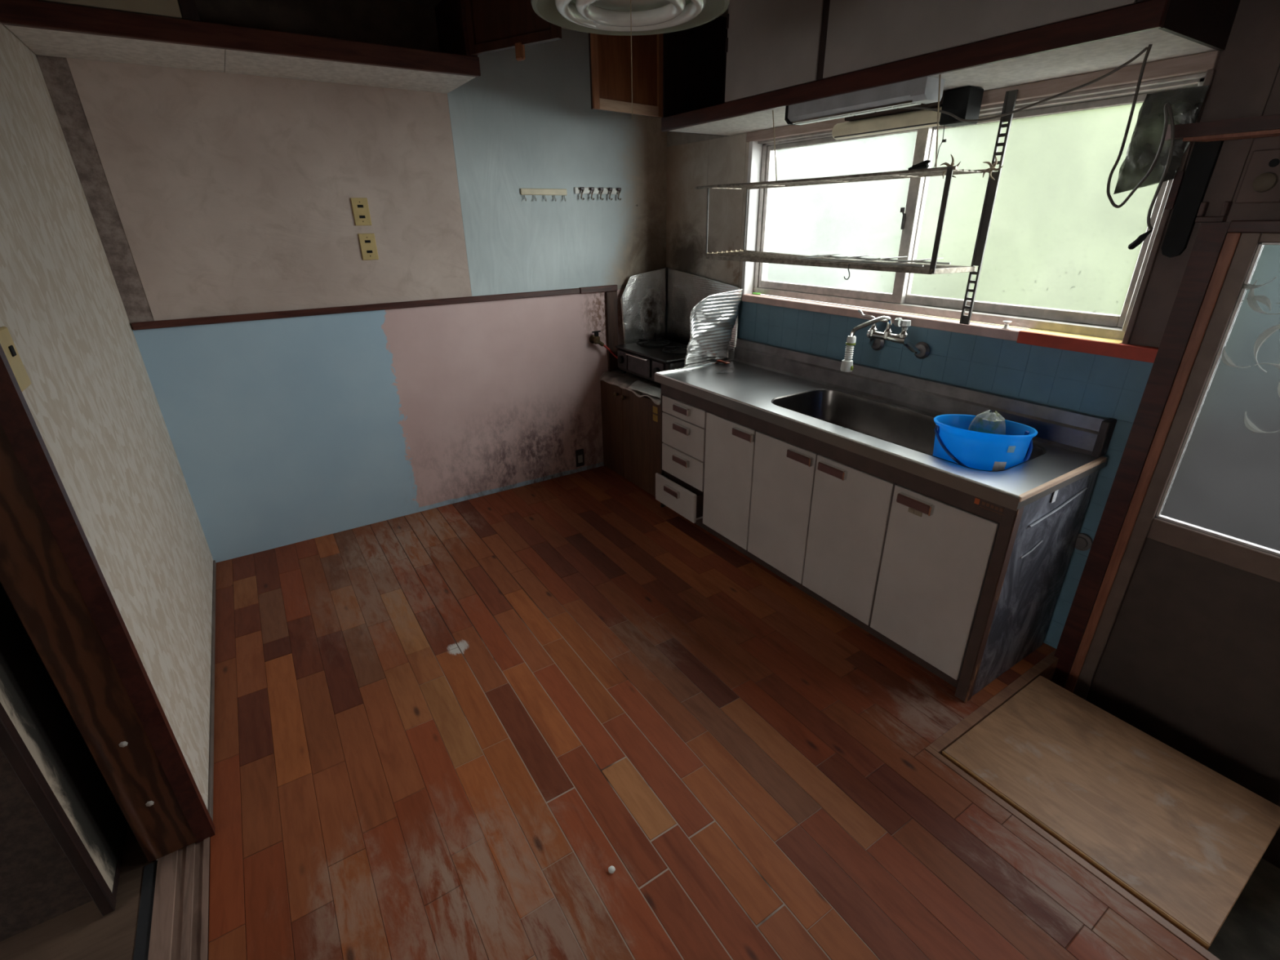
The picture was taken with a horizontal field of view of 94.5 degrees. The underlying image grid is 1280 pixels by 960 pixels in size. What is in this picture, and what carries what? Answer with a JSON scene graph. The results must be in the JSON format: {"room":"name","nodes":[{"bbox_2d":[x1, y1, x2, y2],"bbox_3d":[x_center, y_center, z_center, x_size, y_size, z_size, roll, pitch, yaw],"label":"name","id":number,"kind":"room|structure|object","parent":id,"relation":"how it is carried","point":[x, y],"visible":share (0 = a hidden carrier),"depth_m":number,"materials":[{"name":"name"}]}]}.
{"room":"damaged room","nodes":[
{"label":"damaged room","id":0,"kind":"room"},
{"bbox_2d":[0,748,93,942],"bbox_3d":[-2.792,0.110,0.708,2.960,2.500,0.960,-15,28,-30],"label":"wall","id":1,"kind":"structure","parent":0,"point":[39,884],"depth_m":1.39,"materials":[{"name":"brown paint"}]},
{"bbox_2d":[0,582,127,915],"bbox_3d":[-1.575,0.084,1.450,0.024,1.820,0.928,-15,28,-30],"label":"sliding door","id":2,"kind":"structure","parent":1,"relation":"in","point":[40,739],"depth_m":1.39,"materials":[{"name":"paper"}]},
{"bbox_2d":[0,422,196,862],"bbox_3d":[-1.268,0.150,1.240,0.134,1.860,0.026,-15,28,-30],"label":"trim","id":3,"kind":"structure","parent":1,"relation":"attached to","point":[36,577],"depth_m":1.34,"materials":[{"name":"brown wood"}]},
{"bbox_2d":[0,822,157,959],"bbox_3d":[-1.946,1.737,0.034,2.965,0.046,4.000,-15,28,-30],"label":"floor","id":4,"kind":"structure","parent":0,"point":[82,932],"depth_m":1.43,"materials":[{"name":"brown wood"}]},
{"bbox_2d":[0,22,213,810],"bbox_3d":[-1.000,0.063,0.762,0.120,2.500,4.640,-15,28,-30],"label":"wall","id":5,"kind":"structure","parent":0,"point":[91,398],"depth_m":1.74,"materials":[{"name":"paint"}]},
{"bbox_2d":[0,326,31,391],"bbox_3d":[-1.251,-0.241,1.181,0.012,0.120,0.076,-15,28,-30],"label":"light switch","id":6,"kind":"object","parent":5,"relation":"attached to","point":[7,344],"visible":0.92,"depth_m":1.18,"materials":[{"name":"beige plastic"}]},
{"bbox_2d":[0,343,215,843],"bbox_3d":[-1.217,0.136,1.271,0.040,1.860,0.029,-15,28,-30],"label":"trim","id":7,"kind":"structure","parent":5,"relation":"attached to","point":[18,423],"depth_m":1.31,"materials":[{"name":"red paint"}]},
{"bbox_2d":[133,860,157,959],"bbox_3d":[-0.573,1.487,0.558,0.029,0.048,2.674,-15,28,-30],"label":"trim","id":8,"kind":"structure","parent":5,"relation":"attached to","point":[142,938],"depth_m":1.46,"materials":[{"name":"black wood"}]},
{"bbox_2d":[147,836,209,959],"bbox_3d":[-0.522,1.462,0.607,0.115,0.052,2.710,-15,28,-30],"label":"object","id":9,"kind":"structure","parent":5,"relation":"attached to","point":[180,917],"depth_m":1.48,"materials":[{"name":"brown wood"}]},
{"bbox_2d":[208,560,216,821],"bbox_3d":[-1.665,0.690,2.308,0.008,0.022,1.688,-15,28,-30],"label":"baseboard","id":10,"kind":"structure","parent":5,"relation":"attached to","point":[211,775],"depth_m":2.07,"materials":[{"name":"wood"}]},
{"bbox_2d":[35,28,666,562],"bbox_3d":[-1.022,-1.019,3.217,3.010,2.500,0.120,-15,28,-30],"label":"wall","id":11,"kind":"structure","parent":0,"point":[208,193],"depth_m":2.96,"materials":[{"name":"paint"}]},
{"bbox_2d":[0,0,561,93],"bbox_3d":[-1.226,-1.716,2.128,1.664,0.336,0.866,-15,28,-30],"label":"ceiling","id":12,"kind":"structure","parent":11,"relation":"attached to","point":[393,44],"depth_m":2.29,"materials":[{"name":"red wood"}]},
{"bbox_2d":[131,288,580,330],"bbox_3d":[-1.251,-0.890,3.018,2.119,0.030,0.022,-15,28,-30],"label":"trim","id":13,"kind":"structure","parent":11,"relation":"attached to","point":[341,309],"depth_m":2.87,"materials":[{"name":"red wood"}]},
{"bbox_2d":[350,197,372,225],"bbox_3d":[-1.323,-1.274,2.810,0.074,0.120,0.008,-15,28,-30],"label":"wall socket","id":14,"kind":"object","parent":11,"relation":"attached to","point":[360,206],"visible":1,"depth_m":2.81,"materials":[{"name":"beige plastic"}]},
{"bbox_2d":[358,233,378,260],"bbox_3d":[-1.318,-1.133,2.874,0.074,0.120,0.008,-15,28,-30],"label":"wall socket","id":15,"kind":"object","parent":11,"relation":"attached to","point":[367,242],"visible":1,"depth_m":2.87,"materials":[{"name":"beige plastic"}]},
{"bbox_2d":[520,188,567,201],"bbox_3d":[-0.520,-1.561,3.243,0.275,0.064,0.026,-15,28,-30],"label":"hook rail","id":16,"kind":"object","parent":11,"relation":"attached to","point":[524,192],"visible":1,"depth_m":3.24,"materials":[{"name":"beige plastic"}]},
{"bbox_2d":[575,448,584,466],"bbox_3d":[-0.400,-0.147,3.948,0.060,0.120,0.013,-15,28,-30],"label":"wall socket","id":17,"kind":"object","parent":11,"relation":"attached to","point":[580,459],"visible":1,"depth_m":3.94,"materials":[{"name":"black plastic"}]},
{"bbox_2d":[589,330,604,346],"bbox_3d":[-0.269,-0.883,3.694,0.081,0.099,0.058,-15,28,-30],"label":"tap","id":18,"kind":"object","parent":11,"relation":"attached to","point":[593,339],"visible":1,"depth_m":3.67,"materials":[{"name":"gold metal"}]},
{"bbox_2d":[603,344,617,359],"bbox_3d":[-0.180,-0.809,3.743,0.110,0.104,0.022,-2,24,-3],"label":"gas hose","id":19,"kind":"object","parent":18,"relation":"attached to","point":[604,345],"visible":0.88,"depth_m":3.74,"materials":[{"name":"red rubber"}]},
{"bbox_2d":[574,186,621,200],"bbox_3d":[-0.233,-1.644,3.403,0.302,0.068,0.040,-15,28,-30],"label":"hook rail","id":20,"kind":"object","parent":11,"relation":"attached to","point":[578,190],"visible":1,"depth_m":3.40,"materials":[{"name":"white plastic"}]},
{"bbox_2d":[579,284,617,293],"bbox_3d":[-0.252,-1.163,3.607,0.258,0.035,0.024,-15,28,-30],"label":"trim","id":21,"kind":"structure","parent":11,"relation":"attached to","point":[610,287],"depth_m":3.59,"materials":[{"name":"brown wood"}]},
{"bbox_2d":[605,290,618,371],"bbox_3d":[-0.171,-0.643,3.893,0.077,1.147,0.018,-15,28,-30],"label":"trim","id":22,"kind":"structure","parent":11,"relation":"attached to","point":[611,309],"depth_m":3.74,"materials":[{"name":"brown wood"}]},
{"bbox_2d":[395,0,728,32],"bbox_3d":[-0.995,-1.032,0.047,6.140,0.080,5.020,-15,28,-30],"label":"ceiling","id":23,"kind":"structure","parent":0,"point":[717,7],"depth_m":2.77,"materials":[{"name":"brown wood"}]},
{"bbox_2d":[555,0,706,119],"bbox_3d":[-0.024,-1.269,1.464,0.498,0.650,0.498,-15,28,-30],"label":"pendant lamp","id":24,"kind":"object","parent":23,"relation":"hanging from","point":[620,15],"visible":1,"depth_m":1.57,"materials":[{"name":"white plastic"}]},
{"bbox_2d":[207,465,1219,959],"bbox_3d":[0.226,0.875,1.982,2.770,0.101,4.400,-15,28,-30],"label":"floor","id":25,"kind":"structure","parent":0,"point":[440,733],"depth_m":1.83,"materials":[{"name":"brown wood"}]},
{"bbox_2d":[608,865,615,873],"bbox_3d":[-0.074,1.014,1.541,0.017,0.011,0.017,17,29,35],"label":"crumb","id":26,"kind":"object","parent":25,"relation":"on","point":[611,868],"visible":1,"depth_m":1.54,"materials":[{"name":"white plastic"}]},
{"bbox_2d":[600,380,661,497],"bbox_3d":[0.148,-0.320,3.778,0.554,0.640,0.718,-15,28,-30],"label":"base cabinet","id":27,"kind":"object","parent":25,"relation":"on","point":[632,424],"visible":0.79,"depth_m":3.65,"materials":[{"name":"brown wood"}]},
{"bbox_2d":[599,369,661,404],"bbox_3d":[0.136,-0.611,3.654,0.554,0.043,0.730,-15,28,-30],"label":"sheet","id":28,"kind":"object","parent":27,"relation":"on","point":[624,380],"visible":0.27,"depth_m":3.62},
{"bbox_2d":[627,380,661,398],"bbox_3d":[0.040,-0.520,3.393,0.110,0.024,0.360,-15,28,-30],"label":"scrap","id":29,"kind":"object","parent":28,"relation":"on","point":[639,385],"visible":0.9,"depth_m":3.40,"materials":[{"name":"white paper"}]},
{"bbox_2d":[615,337,687,384],"bbox_3d":[0.146,-0.729,3.614,0.393,0.205,0.557,-15,28,-30],"label":"gas stove","id":30,"kind":"object","parent":28,"relation":"on","point":[639,358],"visible":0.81,"depth_m":3.53,"materials":[{"name":"black metal"}]},
{"bbox_2d":[620,266,742,367],"bbox_3d":[0.224,-0.924,3.545,0.370,0.608,0.744,-15,28,-30],"label":"guard","id":31,"kind":"object","parent":28,"relation":"on","point":[701,313],"visible":0.73,"depth_m":3.69,"materials":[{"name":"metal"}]},
{"bbox_2d":[655,383,1098,702],"bbox_3d":[0.822,0.064,2.734,0.614,0.763,1.856,-15,28,-30],"label":"base cabinet","id":32,"kind":"object","parent":25,"relation":"on","point":[964,586],"visible":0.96,"depth_m":2.22,"materials":[{"name":"white wood"}]},
{"bbox_2d":[654,337,1116,511],"bbox_3d":[0.836,-0.303,2.585,0.594,0.296,1.874,-15,28,-30],"label":"countertop","id":33,"kind":"structure","parent":32,"relation":"on","point":[885,416],"depth_m":2.46,"materials":[{"name":"silver metal"}]},
{"bbox_2d":[716,359,729,364],"bbox_3d":[0.469,-0.667,3.331,0.076,0.023,0.044,3,24,9],"label":"clip","id":34,"kind":"object","parent":33,"relation":"on","point":[717,360],"visible":1,"depth_m":3.32,"materials":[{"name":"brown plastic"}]},
{"bbox_2d":[771,388,1046,471],"bbox_3d":[1.003,-0.154,2.394,0.405,0.172,1.026,-15,28,-30],"label":"basin","id":35,"kind":"object","parent":33,"relation":"in","point":[910,429],"depth_m":2.63,"materials":[{"name":"silver metal"}]},
{"bbox_2d":[933,413,1037,471],"bbox_3d":[1.193,-0.086,2.098,0.321,0.268,0.318,-15,28,-30],"label":"bucket","id":36,"kind":"object","parent":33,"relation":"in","point":[953,442],"visible":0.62,"depth_m":1.97,"materials":[{"name":"blue plastic"}]},
{"bbox_2d":[967,409,1005,435],"bbox_3d":[1.214,-0.120,2.118,0.094,0.278,0.148,-15,28,-30],"label":"plastic bag","id":37,"kind":"object","parent":36,"relation":"in","point":[988,421],"visible":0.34,"depth_m":2.04,"materials":[{"name":"clear plastic"}]},
{"bbox_2d":[666,0,1279,648],"bbox_3d":[1.431,-0.442,2.268,0.145,2.850,4.640,-15,28,-30],"label":"wall","id":38,"kind":"structure","parent":0,"point":[1246,83],"depth_m":2.19,"materials":[{"name":"paint"}]},
{"bbox_2d":[840,309,929,372],"bbox_3d":[0.999,-0.580,2.486,0.295,0.228,0.303,-15,28,-30],"label":"mixer tap","id":39,"kind":"object","parent":38,"relation":"attached to","point":[921,350],"visible":1,"depth_m":2.46,"materials":[{"name":"silver metal"}]},
{"bbox_2d":[587,0,1240,136],"bbox_3d":[0.652,-1.612,2.042,0.849,0.502,2.012,-15,28,-30],"label":"upper cabinet","id":40,"kind":"object","parent":38,"relation":"attached to","point":[708,73],"visible":0.85,"depth_m":1.99,"materials":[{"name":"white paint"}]},
{"bbox_2d":[695,74,1017,324],"bbox_3d":[0.714,-1.148,2.570,0.365,0.780,1.462,-15,28,-30],"label":"dish rack","id":41,"kind":"object","parent":40,"relation":"hanging from","point":[1011,96],"visible":0.99,"depth_m":2.21,"materials":[{"name":"grey metal"}]},
{"bbox_2d":[705,249,973,274],"bbox_3d":[0.794,-0.988,2.653,0.211,0.039,1.320,-15,28,-30],"label":"shelf","id":42,"kind":"object","parent":41,"relation":"attached to","point":[747,255],"depth_m":2.51,"materials":[{"name":"metal"}]},
{"bbox_2d":[695,165,988,189],"bbox_3d":[0.760,-1.296,2.567,0.212,0.020,1.418,-15,28,-30],"label":"shelf","id":43,"kind":"object","parent":41,"relation":"attached to","point":[948,171],"depth_m":2.37,"materials":[{"name":"metal"}]},
{"bbox_2d":[844,263,850,279],"bbox_3d":[0.848,-0.848,2.410,0.014,0.063,0.028,-15,28,-30],"label":"wire hook","id":44,"kind":"object","parent":41,"relation":"hanging from","point":[849,264],"visible":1,"depth_m":2.40,"materials":[{"name":"grey paint"}]},
{"bbox_2d":[797,253,951,266],"bbox_3d":[0.941,-0.912,2.439,0.178,0.023,0.610,-15,28,-30],"label":"tray","id":45,"kind":"object","parent":41,"relation":"on","point":[868,260],"visible":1,"depth_m":2.41,"materials":[{"name":"silver metal"}]},
{"bbox_2d":[907,160,930,169],"bbox_3d":[0.981,-1.106,2.079,0.022,0.028,0.081,-15,28,-30],"label":"clip","id":46,"kind":"object","parent":41,"relation":"on","point":[922,165],"visible":1,"depth_m":2.06,"materials":[{"name":"plastic"}]},
{"bbox_2d":[784,75,945,125],"bbox_3d":[0.765,-1.329,2.092,0.094,0.063,0.595,-15,28,-30],"label":"strip light","id":47,"kind":"object","parent":40,"relation":"attached to","point":[925,90],"visible":1,"depth_m":2.02,"materials":[{"name":"white plastic"}]},
{"bbox_2d":[795,120,816,124],"bbox_3d":[0.641,-1.384,2.290,0.035,0.008,0.083,-15,28,-30],"label":"diffuser","id":48,"kind":"object","parent":47,"relation":"attached to","point":[797,122],"depth_m":2.28,"materials":[{"name":"white plastic"}]},
{"bbox_2d":[831,85,983,167],"bbox_3d":[0.977,-1.312,2.265,0.088,0.237,0.588,-15,28,-30],"label":"strip light","id":49,"kind":"object","parent":40,"relation":"attached to","point":[965,103],"visible":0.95,"depth_m":2.15,"materials":[{"name":"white plastic"}]},
{"bbox_2d":[897,47,1147,122],"bbox_3d":[1.127,-1.207,1.864,0.130,0.116,0.752,-20,30,-37],"label":"cable","id":50,"kind":"object","parent":40,"relation":"hanging from","point":[1142,51],"visible":0.87,"depth_m":1.80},
{"bbox_2d":[1106,44,1174,249],"bbox_3d":[1.344,-0.875,1.573,0.018,0.489,0.140,-15,28,-30],"label":"cable","id":51,"kind":"object","parent":40,"relation":"hanging from","point":[1141,237],"visible":1,"depth_m":1.57,"materials":[{"name":"black plastic"}]},
{"bbox_2d":[733,337,1107,455],"bbox_3d":[1.054,-0.448,2.699,0.050,0.122,1.829,-15,28,-30],"label":"backsplash","id":52,"kind":"structure","parent":38,"relation":"attached to","point":[1068,429],"depth_m":2.48,"materials":[{"name":"silver metal"}]},
{"bbox_2d":[741,50,1221,363],"bbox_3d":[1.134,-1.070,2.434,0.159,0.821,1.964,-15,28,-30],"label":"window","id":53,"kind":"structure","parent":38,"relation":"in","point":[1058,264],"depth_m":2.22,"materials":[{"name":"glass"}]},
{"bbox_2d":[765,294,1029,328],"bbox_3d":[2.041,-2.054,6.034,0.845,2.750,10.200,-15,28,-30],"label":"window sill","id":54,"kind":"structure","parent":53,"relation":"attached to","point":[766,295],"depth_m":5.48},
{"bbox_2d":[1002,320,1011,328],"bbox_3d":[1.351,-0.572,2.181,0.027,0.025,0.028,-15,28,-30],"label":"hook","id":55,"kind":"object","parent":53,"relation":"on","point":[1006,322],"visible":1,"depth_m":2.18,"materials":[{"name":"white plastic"}]},
{"bbox_2d":[1074,533,1093,551],"bbox_3d":[1.592,0.224,2.134,0.021,0.063,0.064,-15,28,-30],"label":"cap","id":56,"kind":"object","parent":38,"relation":"attached to","point":[1084,542],"visible":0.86,"depth_m":2.12,"materials":[{"name":"grey plastic"}]},
{"bbox_2d":[1049,220,1279,868],"bbox_3d":[1.869,0.280,1.672,0.059,1.860,0.965,-15,28,-30],"label":"door","id":57,"kind":"structure","parent":38,"relation":"in","point":[1171,629],"depth_m":1.83,"materials":[{"name":"brown wood"}]},
{"bbox_2d":[1195,201,1232,222],"bbox_3d":[1.606,-0.750,1.658,0.026,0.053,0.062,-15,28,-30],"label":"wall bracket","id":58,"kind":"object","parent":38,"relation":"attached to","point":[1201,218],"visible":1,"depth_m":1.66,"materials":[{"name":"brown wood"}]},
{"bbox_2d":[1164,114,1279,142],"bbox_3d":[1.996,-0.659,0.945,0.119,0.043,1.871,-15,28,-30],"label":"wall ledge","id":59,"kind":"object","parent":38,"relation":"attached to","point":[1267,126],"visible":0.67,"depth_m":1.54,"materials":[{"name":"red paint"}]},
{"bbox_2d":[1113,84,1209,194],"bbox_3d":[1.494,-0.971,1.706,0.043,0.260,0.152,-11,26,-22],"label":"exhaust fan","id":60,"kind":"object","parent":59,"relation":"hanging from","point":[1186,104],"visible":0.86,"depth_m":1.70,"materials":[{"name":"grey plastic"}]},
{"bbox_2d":[1160,140,1223,257],"bbox_3d":[1.575,-0.800,1.695,0.018,0.305,0.058,-15,28,-30],"label":"strip","id":61,"kind":"object","parent":59,"relation":"hanging from","point":[1204,156],"visible":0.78,"depth_m":1.69,"materials":[{"name":"black plastic"}]},
{"bbox_2d":[1235,148,1279,203],"bbox_3d":[1.650,-0.800,1.559,0.028,0.128,0.092,-15,28,-30],"label":"plate","id":62,"kind":"object","parent":38,"relation":"attached to","point":[1260,183],"visible":1,"depth_m":1.56,"materials":[{"name":"black plastic"}]},
{"bbox_2d":[1207,857,1279,959],"bbox_3d":[1.788,1.238,1.557,1.020,0.340,1.800,-15,28,-30],"label":"floor","id":63,"kind":"structure","parent":0,"point":[1251,931],"depth_m":1.71,"materials":[{"name":"grey concrete"}]},
{"bbox_2d":[941,675,1279,950],"bbox_3d":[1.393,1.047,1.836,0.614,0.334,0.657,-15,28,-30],"label":"board","id":64,"kind":"object","parent":63,"relation":"on","point":[1184,838],"visible":0.88,"depth_m":1.70,"materials":[{"name":"brown wood"}]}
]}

